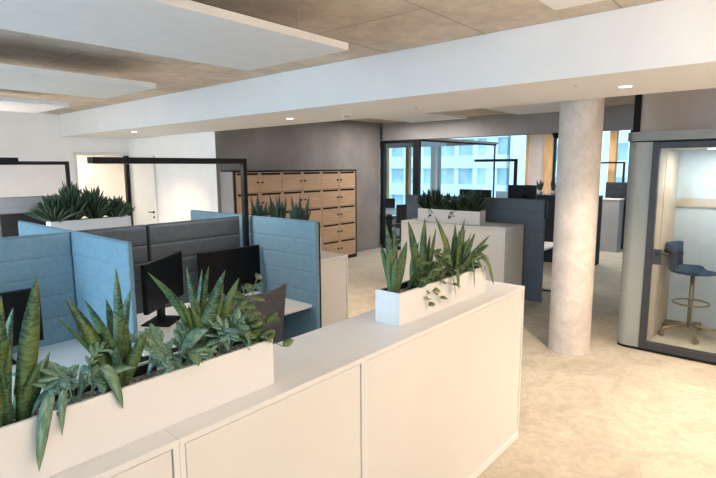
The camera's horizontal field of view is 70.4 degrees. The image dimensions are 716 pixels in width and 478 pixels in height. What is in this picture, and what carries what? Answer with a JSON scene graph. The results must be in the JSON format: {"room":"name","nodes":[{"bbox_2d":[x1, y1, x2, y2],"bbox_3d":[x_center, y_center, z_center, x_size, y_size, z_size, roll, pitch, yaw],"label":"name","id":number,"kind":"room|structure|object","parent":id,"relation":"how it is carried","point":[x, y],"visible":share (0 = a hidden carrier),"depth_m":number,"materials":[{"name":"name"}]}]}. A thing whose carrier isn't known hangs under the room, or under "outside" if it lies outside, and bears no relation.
{"room":"open-plan office","nodes":[
{"label":"open-plan office","id":0,"kind":"room"},
{"bbox_2d":[0,111,128,197],"bbox_3d":[-7.394,-0.586,7.648,0.200,2.900,7.950,7,11,40],"label":"wall","id":1,"kind":"structure","parent":0,"point":[23,136],"depth_m":9.21,"materials":[{"name":"white paint"}]},
{"bbox_2d":[72,152,158,225],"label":"door","id":2,"kind":"structure","parent":1,"relation":"in","point":[142,187],"depth_m":10.14,"materials":[{"name":"white laminate"}]},
{"bbox_2d":[77,155,131,217],"bbox_3d":[-5.832,-1.091,11.150,2.050,2.900,2.750,7,11,40],"label":"wall","id":3,"kind":"structure","parent":0,"point":[110,179],"depth_m":12.19,"materials":[{"name":"white paint"}]},
{"bbox_2d":[81,175,94,192],"bbox_3d":[-6.317,-1.291,11.869,0.050,0.400,0.280,7,11,40],"label":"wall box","id":4,"kind":"object","parent":3,"relation":"attached to","point":[86,180],"visible":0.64,"depth_m":11.84,"materials":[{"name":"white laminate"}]},
{"bbox_2d":[128,131,217,222],"bbox_3d":[-3.501,-0.887,9.618,3.096,2.900,0.150,7,11,40],"label":"wall","id":5,"kind":"structure","parent":0,"point":[181,188],"depth_m":9.23,"materials":[{"name":"white paint"}]},
{"bbox_2d":[215,120,379,251],"bbox_3d":[-1.006,-0.997,10.286,0.200,2.900,4.419,7,11,40],"label":"wall","id":6,"kind":"structure","parent":0,"point":[342,144],"depth_m":10.37,"materials":[{"name":"grey paint"}]},
{"bbox_2d":[0,0,662,135],"bbox_3d":[-0.251,-2.104,6.845,16.000,0.250,16.800,7,11,40],"label":"ceiling","id":7,"kind":"structure","parent":0,"point":[369,27],"depth_m":3.92,"materials":[{"name":"concrete"}]},
{"bbox_2d":[0,92,69,112],"bbox_3d":[-4.960,-1.608,5.314,1.170,0.250,3.150,7,11,40],"label":"ceiling panel","id":8,"kind":"object","parent":7,"relation":"hanging from","point":[9,104],"visible":0.91,"depth_m":6.05,"materials":[{"name":"metal"}]},
{"bbox_2d":[0,59,156,98],"bbox_3d":[-3.346,-1.422,3.937,1.110,0.250,3.150,7,11,40],"label":"ceiling panel","id":9,"kind":"object","parent":7,"relation":"hanging from","point":[12,77],"visible":1,"depth_m":4.53,"materials":[{"name":"metal"}]},
{"bbox_2d":[0,0,347,70],"bbox_3d":[-1.507,-1.216,2.404,1.055,0.250,3.205,7,11,40],"label":"ceiling panel","id":10,"kind":"object","parent":7,"relation":"hanging from","point":[188,30],"visible":1,"depth_m":2.79,"materials":[{"name":"metal"}]},
{"bbox_2d":[60,0,715,138],"bbox_3d":[-0.025,-1.594,5.556,13.500,0.399,1.250,7,11,40],"label":"ceiling beam","id":11,"kind":"structure","parent":7,"relation":"attached to","point":[665,45],"depth_m":4.17,"materials":[{"name":"paint"}]},
{"bbox_2d":[342,113,351,117],"bbox_3d":[-0.126,-1.400,5.772,0.110,0.045,0.110,7,11,40],"label":"smoke detector","id":12,"kind":"object","parent":11,"relation":"attached to","point":[347,115],"visible":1,"depth_m":5.74,"materials":[{"name":"white plastic"}]},
{"bbox_2d":[618,85,632,87],"bbox_3d":[2.045,-1.165,3.878,0.106,0.004,0.106,7,11,40],"label":"recessed light","id":13,"kind":"object","parent":11,"relation":"attached to","point":[625,86],"visible":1,"depth_m":3.87,"materials":[{"name":"white laminate"}]},
{"bbox_2d":[373,112,466,122],"bbox_3d":[0.557,-1.944,7.466,1.050,0.250,2.350,7,11,40],"label":"ceiling panel","id":14,"kind":"object","parent":7,"relation":"hanging from","point":[435,116],"visible":0.31,"depth_m":7.81,"materials":[{"name":"metal"}]},
{"bbox_2d":[382,104,634,140],"bbox_3d":[4.598,-2.040,8.516,10.400,0.399,0.280,7,11,40],"label":"wall","id":15,"kind":"structure","parent":7,"relation":"attached to","point":[621,117],"depth_m":9.96,"materials":[{"name":"grey paint"}]},
{"bbox_2d":[380,139,497,147],"bbox_3d":[0.341,-2.703,14.611,6.250,0.050,3.450,7,11,40],"label":"trim","id":16,"kind":"structure","parent":15,"relation":"attached to","point":[423,144],"depth_m":13.67,"materials":[{"name":"grey paint"}]},
{"bbox_2d":[552,133,558,138],"bbox_3d":[3.636,-1.891,9.295,0.160,0.105,0.160,7,11,40],"label":"dome camera","id":17,"kind":"object","parent":15,"relation":"attached to","point":[555,135],"visible":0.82,"depth_m":9.25,"materials":[{"name":"black plastic"}]},
{"bbox_2d":[484,101,559,114],"bbox_3d":[2.025,-1.772,6.186,1.140,0.250,2.310,7,11,40],"label":"ceiling panel","id":18,"kind":"object","parent":7,"relation":"hanging from","point":[550,106],"visible":0.16,"depth_m":6.66,"materials":[{"name":"metal"}]},
{"bbox_2d":[539,0,603,9],"bbox_3d":[0.314,-1.010,0.879,1.098,0.250,3.250,7,11,40],"label":"ceiling panel","id":19,"kind":"object","parent":7,"relation":"hanging from","point":[554,4],"visible":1,"depth_m":2.36,"materials":[{"name":"metal"}]},
{"bbox_2d":[348,227,715,477],"bbox_3d":[-0.266,0.995,7.246,16.000,0.200,16.700,7,11,40],"label":"floor","id":20,"kind":"structure","parent":0,"point":[613,410],"depth_m":4.12,"materials":[{"name":"concrete"}]},
{"bbox_2d":[0,195,60,237],"bbox_3d":[-5.639,0.223,6.713,0.050,1.460,3.260,7,11,40],"label":"screen","id":21,"kind":"object","parent":20,"relation":"on","point":[8,205],"visible":0.02,"depth_m":7.39,"materials":[{"name":"grey fabric"}]},
{"bbox_2d":[0,157,70,190],"bbox_3d":[-4.562,0.015,6.332,0.120,2.042,2.040,7,11,40],"label":"desk lamp","id":22,"kind":"object","parent":20,"relation":"on","point":[3,160],"visible":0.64,"depth_m":6.64,"materials":[{"name":"black metal"}]},
{"bbox_2d":[0,231,77,353],"bbox_3d":[-2.661,0.740,3.121,0.050,1.410,1.745,7,11,40],"label":"screen","id":23,"kind":"object","parent":20,"relation":"on","point":[47,256],"visible":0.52,"depth_m":3.58,"materials":[{"name":"blue fabric"}]},
{"bbox_2d":[12,339,93,400],"bbox_3d":[-2.299,1.187,2.905,0.835,0.658,1.695,7,11,40],"label":"office desk","id":24,"kind":"object","parent":20,"relation":"on","point":[68,353],"visible":0.16,"depth_m":3.42,"materials":[{"name":"white laminate"}]},
{"bbox_2d":[0,288,43,364],"bbox_3d":[-2.352,0.580,3.199,0.220,0.459,0.620,7,11,40],"label":"monitor","id":25,"kind":"object","parent":24,"relation":"on","point":[17,300],"visible":0.36,"depth_m":3.29,"materials":[{"name":"black plastic"}]},
{"bbox_2d":[18,221,139,362],"bbox_3d":[-2.186,0.628,3.887,2.070,1.412,0.038,7,11,40],"label":"screen","id":26,"kind":"object","parent":20,"relation":"on","point":[95,258],"visible":0.36,"depth_m":3.44,"materials":[{"name":"blue fabric"}]},
{"bbox_2d":[47,430,180,477],"bbox_3d":[-0.995,1.173,1.386,0.425,1.095,0.922,7,11,40],"label":"base cabinet","id":27,"kind":"object","parent":20,"relation":"on","point":[155,455],"visible":0.47,"depth_m":1.45,"materials":[{"name":"white laminate"}]},
{"bbox_2d":[0,336,273,477],"bbox_3d":[-0.671,0.500,1.604,0.155,0.173,0.910,7,11,40],"label":"planter","id":28,"kind":"object","parent":27,"relation":"on","point":[97,425],"visible":0.67,"depth_m":1.51,"materials":[{"name":"white paint"}]},
{"bbox_2d":[0,276,49,426],"bbox_3d":[-0.901,0.306,1.305,0.077,0.409,0.202,7,11,40],"label":"snake plant","id":29,"kind":"object","parent":28,"relation":"on","point":[27,369],"visible":0.84,"depth_m":1.32,"materials":[{"name":"green plant"}]},
{"bbox_2d":[12,341,134,470],"bbox_3d":[-0.794,0.437,1.431,0.197,0.262,0.296,7,11,40],"label":"fern","id":30,"kind":"object","parent":28,"relation":"on","point":[58,380],"visible":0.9,"depth_m":1.36,"materials":[{"name":"green plant"}]},
{"bbox_2d":[57,267,147,393],"bbox_3d":[-0.747,0.280,1.504,0.232,0.402,0.082,-3,9,-20],"label":"snake plant","id":31,"kind":"object","parent":28,"relation":"on","point":[116,335],"visible":0.6,"depth_m":1.50,"materials":[{"name":"green plant"}]},
{"bbox_2d":[130,319,216,374],"bbox_3d":[-0.581,0.367,1.644,0.202,0.187,0.286,7,11,40],"label":"fern","id":32,"kind":"object","parent":28,"relation":"on","point":[161,353],"visible":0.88,"depth_m":1.63,"materials":[{"name":"green plant"}]},
{"bbox_2d":[148,266,238,360],"bbox_3d":[-0.535,0.267,1.725,0.101,0.364,0.313,7,11,40],"label":"snake plant","id":33,"kind":"object","parent":28,"relation":"on","point":[202,310],"visible":0.57,"depth_m":1.72,"materials":[{"name":"green plant"}]},
{"bbox_2d":[204,309,252,359],"bbox_3d":[-0.475,0.348,1.763,0.211,0.190,0.172,-2,8,-12],"label":"fern","id":34,"kind":"object","parent":28,"relation":"on","point":[227,330],"visible":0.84,"depth_m":1.73,"materials":[{"name":"green plant"}]},
{"bbox_2d":[231,273,293,347],"bbox_3d":[-0.379,0.281,1.870,0.239,0.292,0.161,-7,10,-40],"label":"trailing plant","id":35,"kind":"object","parent":28,"relation":"on","point":[255,324],"visible":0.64,"depth_m":1.87,"materials":[{"name":"green plant"}]},
{"bbox_2d":[77,225,151,361],"bbox_3d":[-1.890,0.610,4.007,0.050,1.410,0.522,7,11,40],"label":"screen","id":36,"kind":"object","parent":20,"relation":"on","point":[135,234],"visible":0.2,"depth_m":4.05,"materials":[{"name":"grey fabric"}]},
{"bbox_2d":[146,216,241,352],"bbox_3d":[-1.422,0.531,4.544,0.050,1.410,0.908,7,11,40],"label":"screen","id":37,"kind":"object","parent":20,"relation":"on","point":[190,237],"visible":0.35,"depth_m":4.42,"materials":[{"name":"grey fabric"}]},
{"bbox_2d":[137,291,311,362],"bbox_3d":[-1.209,0.969,4.115,0.885,0.738,1.490,7,11,40],"label":"office desk","id":38,"kind":"object","parent":20,"relation":"on","point":[291,306],"visible":0.04,"depth_m":4.09,"materials":[{"name":"white laminate"}]},
{"bbox_2d":[140,251,183,326],"bbox_3d":[-1.489,0.384,3.837,0.220,0.499,0.600,0,8,5],"label":"monitor","id":39,"kind":"object","parent":38,"relation":"on","point":[167,269],"visible":0.91,"depth_m":3.78,"materials":[{"name":"black plastic"}]},
{"bbox_2d":[87,157,257,293],"bbox_3d":[-1.454,-0.052,4.258,0.120,1.242,1.430,7,11,40],"label":"desk lamp","id":40,"kind":"object","parent":38,"relation":"on","point":[90,160],"visible":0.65,"depth_m":4.32,"materials":[{"name":"black metal"}]},
{"bbox_2d":[197,245,260,295],"bbox_3d":[-1.147,0.309,4.512,0.220,0.454,0.620,7,11,42],"label":"monitor","id":41,"kind":"object","parent":38,"relation":"on","point":[242,263],"visible":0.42,"depth_m":4.47,"materials":[{"name":"black plastic"}]},
{"bbox_2d":[223,283,286,343],"bbox_3d":[-0.825,0.855,3.508,0.627,1.132,0.677,-7,11,-40],"label":"chair","id":42,"kind":"object","parent":20,"relation":"on","point":[274,299],"visible":0.13,"depth_m":3.30,"materials":[{"name":"grey fabric"}]},
{"bbox_2d":[190,210,321,340],"bbox_3d":[-1.059,0.469,4.947,1.920,1.415,0.053,7,11,40],"label":"screen","id":43,"kind":"object","parent":20,"relation":"on","point":[290,254],"visible":0.42,"depth_m":4.48,"materials":[{"name":"blue fabric"}]},
{"bbox_2d":[163,336,364,477],"bbox_3d":[-0.411,1.075,2.056,0.425,1.095,0.866,7,11,40],"label":"base cabinet","id":44,"kind":"object","parent":20,"relation":"on","point":[309,422],"visible":0.77,"depth_m":1.91,"materials":[{"name":"white laminate"}]},
{"bbox_2d":[220,169,356,257],"bbox_3d":[-1.169,-0.388,9.718,0.383,1.853,3.097,7,11,40],"label":"lockers","id":45,"kind":"object","parent":20,"relation":"on","point":[332,194],"visible":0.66,"depth_m":9.82,"materials":[{"name":"brown laminate"}]},
{"bbox_2d":[321,251,347,326],"bbox_3d":[-0.926,0.632,5.205,1.815,1.095,0.457,7,11,40],"label":"base cabinet","id":46,"kind":"object","parent":20,"relation":"on","point":[334,266],"visible":0.14,"depth_m":4.63,"materials":[{"name":"white laminate"}]},
{"bbox_3d":[-0.752,0.030,4.953,0.940,0.165,0.160,7,11,40],"label":"planter","id":47,"kind":"object","parent":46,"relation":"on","visible":0},
{"bbox_2d":[250,193,268,216],"bbox_3d":[-1.018,-0.246,5.133,0.178,0.440,0.185,7,11,40],"label":"snake plant","id":48,"kind":"object","parent":47,"relation":"on","point":[258,210],"visible":0.39,"depth_m":5.09,"materials":[{"name":"green plant"}]},
{"bbox_2d":[268,194,286,217],"bbox_3d":[-0.768,-0.219,4.928,0.195,0.440,0.144,-4,9,-24],"label":"snake plant","id":49,"kind":"object","parent":47,"relation":"on","point":[279,211],"visible":0.49,"depth_m":4.90,"materials":[{"name":"green plant"}]},
{"bbox_2d":[289,195,310,219],"bbox_3d":[-0.546,-0.193,4.733,0.200,0.440,0.153,7,11,40],"label":"snake plant","id":50,"kind":"object","parent":47,"relation":"on","point":[298,212],"visible":0.44,"depth_m":4.71,"materials":[{"name":"green plant"}]},
{"bbox_2d":[386,198,394,233],"bbox_3d":[0.839,-0.659,14.589,0.440,0.996,0.460,1,8,8],"label":"chair","id":51,"kind":"object","parent":20,"relation":"on","point":[390,202],"visible":0.34,"depth_m":14.70,"materials":[{"name":"black fabric"}]},
{"bbox_2d":[386,208,399,238],"bbox_3d":[0.869,-0.404,13.722,1.900,0.738,1.500,7,11,40],"label":"meeting table","id":52,"kind":"object","parent":20,"relation":"on","point":[390,211],"visible":0.37,"depth_m":13.67,"materials":[{"name":"white laminate"}]},
{"bbox_2d":[389,204,406,244],"bbox_3d":[1.064,-0.372,12.550,0.440,0.996,0.460,-3,8,-18],"label":"chair","id":53,"kind":"object","parent":20,"relation":"on","point":[401,210],"visible":0.45,"depth_m":12.29,"materials":[{"name":"black fabric"}]},
{"bbox_2d":[298,280,524,477],"bbox_3d":[0.422,0.935,3.013,0.425,1.095,1.686,7,11,40],"label":"base cabinet","id":54,"kind":"object","parent":20,"relation":"on","point":[442,387],"visible":0.7,"depth_m":2.73,"materials":[{"name":"white laminate"}]},
{"bbox_2d":[375,264,485,326],"bbox_3d":[0.457,0.303,2.961,0.155,0.171,0.940,7,11,40],"label":"planter","id":55,"kind":"object","parent":54,"relation":"on","point":[404,307],"visible":0.7,"depth_m":2.74,"materials":[{"name":"white paint"}]},
{"bbox_2d":[380,222,406,292],"bbox_3d":[0.190,0.115,2.637,0.081,0.400,0.137,7,11,40],"label":"snake plant","id":56,"kind":"object","parent":55,"relation":"on","point":[394,268],"visible":0.87,"depth_m":2.62,"materials":[{"name":"green plant"}]},
{"bbox_2d":[406,219,435,289],"bbox_3d":[0.346,0.083,2.820,0.230,0.410,0.094,-6,10,-34],"label":"snake plant","id":57,"kind":"object","parent":55,"relation":"on","point":[425,252],"visible":0.6,"depth_m":2.80,"materials":[{"name":"green plant"}]},
{"bbox_2d":[413,248,460,305],"bbox_3d":[0.429,0.203,2.807,0.379,0.290,0.132,-8,11,-41],"label":"trailing plant","id":58,"kind":"object","parent":55,"relation":"on","point":[429,272],"visible":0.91,"depth_m":2.79,"materials":[{"name":"green plant"}]},
{"bbox_2d":[432,249,455,294],"bbox_3d":[0.474,0.193,2.949,0.202,0.285,0.269,7,11,40],"label":"fern","id":59,"kind":"object","parent":55,"relation":"on","point":[445,251],"visible":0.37,"depth_m":2.91,"materials":[{"name":"green plant"}]},
{"bbox_2d":[435,217,489,275],"bbox_3d":[0.641,0.037,3.134,0.217,0.410,0.653,7,11,40],"label":"snake plant","id":60,"kind":"object","parent":55,"relation":"on","point":[456,250],"visible":0.62,"depth_m":3.06,"materials":[{"name":"green plant"}]},
{"bbox_2d":[434,253,492,288],"bbox_3d":[0.642,0.177,3.124,0.180,0.247,0.480,7,11,40],"label":"fern","id":61,"kind":"object","parent":55,"relation":"on","point":[458,267],"visible":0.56,"depth_m":3.01,"materials":[{"name":"green plant"}]},
{"bbox_2d":[453,245,493,287],"bbox_3d":[0.707,0.157,3.228,0.231,0.297,0.477,7,11,40],"label":"fern","id":62,"kind":"object","parent":55,"relation":"on","point":[483,247],"visible":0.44,"depth_m":3.18,"materials":[{"name":"green plant"}]},
{"bbox_2d":[380,139,496,249],"bbox_3d":[2.162,-1.195,12.980,1.078,2.495,3.810,7,11,40],"label":"frame","id":63,"kind":"object","parent":20,"relation":"on","point":[416,142],"visible":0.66,"depth_m":11.77,"materials":[{"name":"black metal"}]},
{"bbox_2d":[401,218,523,284],"bbox_3d":[1.484,0.300,7.448,1.670,1.095,0.600,7,11,40],"label":"base cabinet","id":64,"kind":"object","parent":20,"relation":"on","point":[504,251],"visible":0.39,"depth_m":6.93,"materials":[{"name":"white laminate"}]},
{"bbox_2d":[418,208,485,224],"bbox_3d":[1.345,-0.336,7.376,1.020,0.186,0.170,7,11,40],"label":"planter","id":65,"kind":"object","parent":64,"relation":"on","point":[471,217],"visible":0.91,"depth_m":7.25,"materials":[{"name":"white paint"}]},
{"bbox_2d":[417,188,431,208],"bbox_3d":[1.020,-0.589,7.596,0.303,0.364,0.326,1,8,7],"label":"leaf plant","id":66,"kind":"object","parent":65,"relation":"on","point":[422,201],"visible":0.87,"depth_m":7.57,"materials":[{"name":"green plant"}]},
{"bbox_2d":[426,188,442,208],"bbox_3d":[1.132,-0.577,7.510,0.311,0.364,0.257,7,11,40],"label":"leaf plant","id":67,"kind":"object","parent":65,"relation":"on","point":[435,195],"visible":0.73,"depth_m":7.45,"materials":[{"name":"green plant"}]},
{"bbox_2d":[433,192,451,209],"bbox_3d":[1.275,-0.531,7.404,0.284,0.301,0.302,7,11,40],"label":"leaf plant","id":68,"kind":"object","parent":65,"relation":"on","point":[445,198],"visible":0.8,"depth_m":7.36,"materials":[{"name":"green plant"}]},
{"bbox_2d":[444,194,459,210],"bbox_3d":[1.398,-0.507,7.297,0.308,0.281,0.325,3,9,19],"label":"leaf plant","id":69,"kind":"object","parent":65,"relation":"on","point":[449,207],"visible":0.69,"depth_m":7.26,"materials":[{"name":"green plant"}]},
{"bbox_2d":[454,192,471,210],"bbox_3d":[1.517,-0.519,7.213,0.320,0.327,0.337,7,11,40],"label":"leaf plant","id":70,"kind":"object","parent":65,"relation":"on","point":[461,207],"visible":0.7,"depth_m":7.15,"materials":[{"name":"green plant"}]},
{"bbox_2d":[462,188,490,211],"bbox_3d":[1.653,-0.532,7.100,0.363,0.384,0.371,7,11,40],"label":"leaf plant","id":71,"kind":"object","parent":65,"relation":"on","point":[475,198],"visible":0.92,"depth_m":7.04,"materials":[{"name":"green plant"}]},
{"bbox_2d":[407,194,548,301],"bbox_3d":[1.694,0.075,7.706,2.315,1.430,0.080,7,11,40],"label":"screen","id":72,"kind":"object","parent":20,"relation":"on","point":[532,213],"visible":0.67,"depth_m":7.09,"materials":[{"name":"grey fabric"}]},
{"bbox_2d":[496,191,507,197],"bbox_3d":[2.559,-0.103,8.861,0.360,1.450,0.050,7,11,40],"label":"screen","id":73,"kind":"object","parent":20,"relation":"on","point":[499,194],"visible":0.1,"depth_m":8.79,"materials":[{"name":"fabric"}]},
{"bbox_2d":[542,241,552,291],"bbox_3d":[1.987,0.378,8.156,2.230,0.738,0.860,7,11,40],"label":"office desk","id":74,"kind":"object","parent":20,"relation":"on","point":[547,245],"visible":0.04,"depth_m":7.58,"materials":[{"name":"white laminate"}]},
{"bbox_2d":[459,189,491,197],"bbox_3d":[1.891,-0.410,8.270,0.560,0.789,0.220,7,11,40],"label":"monitor","id":75,"kind":"object","parent":74,"relation":"on","point":[488,193],"visible":0.19,"depth_m":8.15,"materials":[{"name":"black plastic"}]},
{"bbox_2d":[474,159,517,184],"bbox_3d":[2.224,-0.638,8.134,0.780,1.274,0.120,7,11,40],"label":"desk lamp","id":76,"kind":"object","parent":74,"relation":"on","point":[515,161],"visible":0.48,"depth_m":7.89,"materials":[{"name":"black metal"}]},
{"bbox_2d":[508,185,536,198],"bbox_3d":[2.460,-0.374,7.673,0.440,0.879,0.220,7,11,40],"label":"monitor","id":77,"kind":"object","parent":74,"relation":"on","point":[514,191],"visible":0.41,"depth_m":7.61,"materials":[{"name":"black plastic"}]},
{"bbox_2d":[537,193,603,264],"bbox_3d":[4.072,-0.208,10.063,1.300,1.338,0.470,7,11,40],"label":"storage cabinet","id":78,"kind":"object","parent":20,"relation":"on","point":[549,222],"visible":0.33,"depth_m":9.96,"materials":[{"name":"grey fabric"}]},
{"bbox_3d":[3.867,-0.919,10.037,0.130,0.079,0.130,7,11,40],"label":"pot","id":79,"kind":"object","parent":78,"relation":"on","visible":0},
{"bbox_2d":[550,181,555,190],"bbox_3d":[3.852,-1.052,10.017,0.147,0.240,0.111,7,11,40],"label":"snake plant","id":80,"kind":"object","parent":79,"relation":"on","point":[553,186],"visible":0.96,"depth_m":10.01,"materials":[{"name":"green plant"}]},
{"bbox_3d":[3.662,-0.943,10.212,0.130,0.079,0.130,7,11,40],"label":"pot","id":81,"kind":"object","parent":78,"relation":"on","visible":0},
{"bbox_2d":[536,180,543,189],"bbox_3d":[3.640,-1.074,10.180,0.138,0.240,0.144,7,11,40],"label":"snake plant","id":82,"kind":"object","parent":81,"relation":"on","point":[540,186],"visible":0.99,"depth_m":10.18,"materials":[{"name":"green plant"}]},
{"bbox_2d":[548,98,604,355],"bbox_3d":[2.199,-0.283,5.114,0.406,2.899,0.406,7,11,40],"label":"column","id":83,"kind":"structure","parent":20,"relation":"on","point":[580,135],"depth_m":4.99,"materials":[{"name":"concrete"}]},
{"bbox_2d":[600,198,623,251],"bbox_3d":[5.513,-0.342,11.557,0.870,1.168,0.420,7,11,40],"label":"storage cabinet","id":84,"kind":"object","parent":20,"relation":"on","point":[612,208],"visible":0.5,"depth_m":11.25,"materials":[{"name":"grey laminate"}]},
{"bbox_2d":[601,162,625,181],"bbox_3d":[5.875,-0.799,11.842,0.690,1.988,0.120,7,11,40],"label":"desk lamp","id":85,"kind":"object","parent":20,"relation":"on","point":[624,163],"visible":0.29,"depth_m":11.57,"materials":[{"name":"metal"}]},
{"bbox_2d":[605,182,627,248],"bbox_3d":[6.063,-0.516,11.420,0.970,1.510,0.050,7,11,40],"label":"screen","id":86,"kind":"object","parent":20,"relation":"on","point":[613,189],"visible":0.16,"depth_m":11.48,"materials":[{"name":"grey fabric"}]},
{"bbox_2d":[617,129,715,364],"bbox_3d":[3.645,0.030,5.227,1.470,2.228,1.251,7,11,40],"label":"booth","id":87,"kind":"object","parent":20,"relation":"on","point":[671,186],"visible":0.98,"depth_m":5.34,"materials":[{"name":"grey paint"}]},
{"bbox_2d":[658,241,715,344],"bbox_3d":[3.632,0.560,5.489,0.593,1.010,0.610,7,11,40],"label":"bar stool","id":88,"kind":"object","parent":87,"relation":"on","point":[674,249],"visible":1,"depth_m":5.50,"materials":[{"name":"blue fabric"}]},
{"bbox_3d":[-5.075,0.619,6.740,0.800,0.738,2.550,7,11,40],"label":"office desk","id":89,"kind":"object","parent":20,"relation":"on","visible":0},
{"bbox_2d":[0,212,45,236],"bbox_3d":[-4.729,-0.104,7.234,0.220,0.549,0.620,7,11,40],"label":"screen","id":90,"kind":"object","parent":89,"relation":"on","point":[8,222],"visible":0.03,"depth_m":7.06,"materials":[{"name":"grey fabric"}]},
{"bbox_3d":[-3.549,0.470,6.458,0.450,1.095,1.450,7,11,40],"label":"cabinet","id":91,"kind":"object","parent":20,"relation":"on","visible":0},
{"bbox_2d":[46,215,131,230],"bbox_3d":[-3.417,-0.176,6.488,0.160,0.175,0.970,7,11,40],"label":"planter","id":92,"kind":"object","parent":91,"relation":"on","point":[104,222],"visible":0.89,"depth_m":6.44,"materials":[{"name":"white paint"}]},
{"bbox_2d":[23,194,82,222],"bbox_3d":[-3.665,-0.358,6.141,0.661,0.398,0.598,7,11,40],"label":"leaf plant","id":93,"kind":"object","parent":92,"relation":"on","point":[45,212],"visible":0.85,"depth_m":6.06,"materials":[{"name":"green plant"}]},
{"bbox_2d":[50,181,90,220],"bbox_3d":[-3.567,-0.457,6.286,0.476,0.553,0.554,-2,8,-11],"label":"leaf plant","id":94,"kind":"object","parent":92,"relation":"on","point":[72,197],"visible":0.75,"depth_m":6.22,"materials":[{"name":"green plant"}]},
{"bbox_2d":[76,185,117,218],"bbox_3d":[-3.385,-0.452,6.483,0.614,0.485,0.595,7,11,40],"label":"leaf plant","id":95,"kind":"object","parent":92,"relation":"on","point":[97,207],"visible":0.8,"depth_m":6.43,"materials":[{"name":"green plant"}]},
{"bbox_2d":[104,195,134,216],"bbox_3d":[-3.193,-0.412,6.694,0.540,0.346,0.506,7,11,40],"label":"leaf plant","id":96,"kind":"object","parent":92,"relation":"on","point":[123,209],"visible":0.79,"depth_m":6.64,"materials":[{"name":"green plant"}]},
{"bbox_2d":[527,134,544,189],"bbox_3d":[4.774,-1.588,13.477,0.430,2.610,0.310,7,11,40],"label":"wall pier","id":97,"kind":"object","parent":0,"point":[536,142],"visible":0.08,"depth_m":13.29,"materials":[{"name":"beige paint"}]},
{"bbox_2d":[640,88,715,131],"bbox_3d":[5.301,-0.291,5.048,4.545,2.900,0.150,7,11,40],"label":"wall","id":98,"kind":"structure","parent":0,"point":[688,109],"depth_m":6.04,"materials":[{"name":"beige paint"}]},
{"bbox_2d":[633,94,642,131],"bbox_3d":[3.550,-0.492,6.542,0.074,2.899,0.210,7,11,40],"label":"trim","id":99,"kind":"structure","parent":98,"relation":"attached to","point":[638,98],"depth_m":6.31,"materials":[{"name":"black metal"}]},
{"bbox_3d":[5.124,-1.450,13.233,15.600,2.900,0.250,7,11,40],"label":"wall","id":100,"kind":"structure","parent":0,"visible":0},
{"bbox_2d":[380,137,437,217],"bbox_3d":[0.803,-2.026,16.729,4.230,2.610,0.220,7,11,40],"label":"window","id":101,"kind":"structure","parent":100,"relation":"in","point":[434,150],"depth_m":15.87,"materials":[{"name":"clear glass"}]},
{"bbox_2d":[438,135,528,191],"bbox_3d":[3.478,-1.718,14.446,2.810,2.610,0.220,7,11,40],"label":"window","id":102,"kind":"structure","parent":100,"relation":"in","point":[527,136],"depth_m":15.21,"materials":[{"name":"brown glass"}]},
{"bbox_2d":[542,130,632,193],"bbox_3d":[5.634,-1.470,12.606,2.020,2.610,0.220,7,11,40],"label":"window","id":103,"kind":"structure","parent":100,"relation":"in","point":[550,144],"depth_m":12.99,"materials":[{"name":"orange wood"}]},
{"bbox_3d":[27.574,0.846,78.824,220.000,0.300,126.000,7,11,40],"label":"ground","id":104,"kind":"structure","parent":0,"visible":0},
{"bbox_2d":[389,136,510,215],"bbox_3d":[2.107,-12.952,74.954,48.800,28.400,14.400,7,11,40],"label":"office building","id":105,"kind":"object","parent":104,"relation":"on","point":[459,170],"visible":0.07,"depth_m":58.38,"materials":[{"name":"white"}]},
{"bbox_2d":[509,130,630,197],"bbox_3d":[30.928,-8.721,47.828,29.100,27.300,14.600,7,11,40],"label":"apartment building","id":106,"kind":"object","parent":104,"relation":"on","point":[518,142],"visible":0.02,"depth_m":46.32,"materials":[{"name":"white"}]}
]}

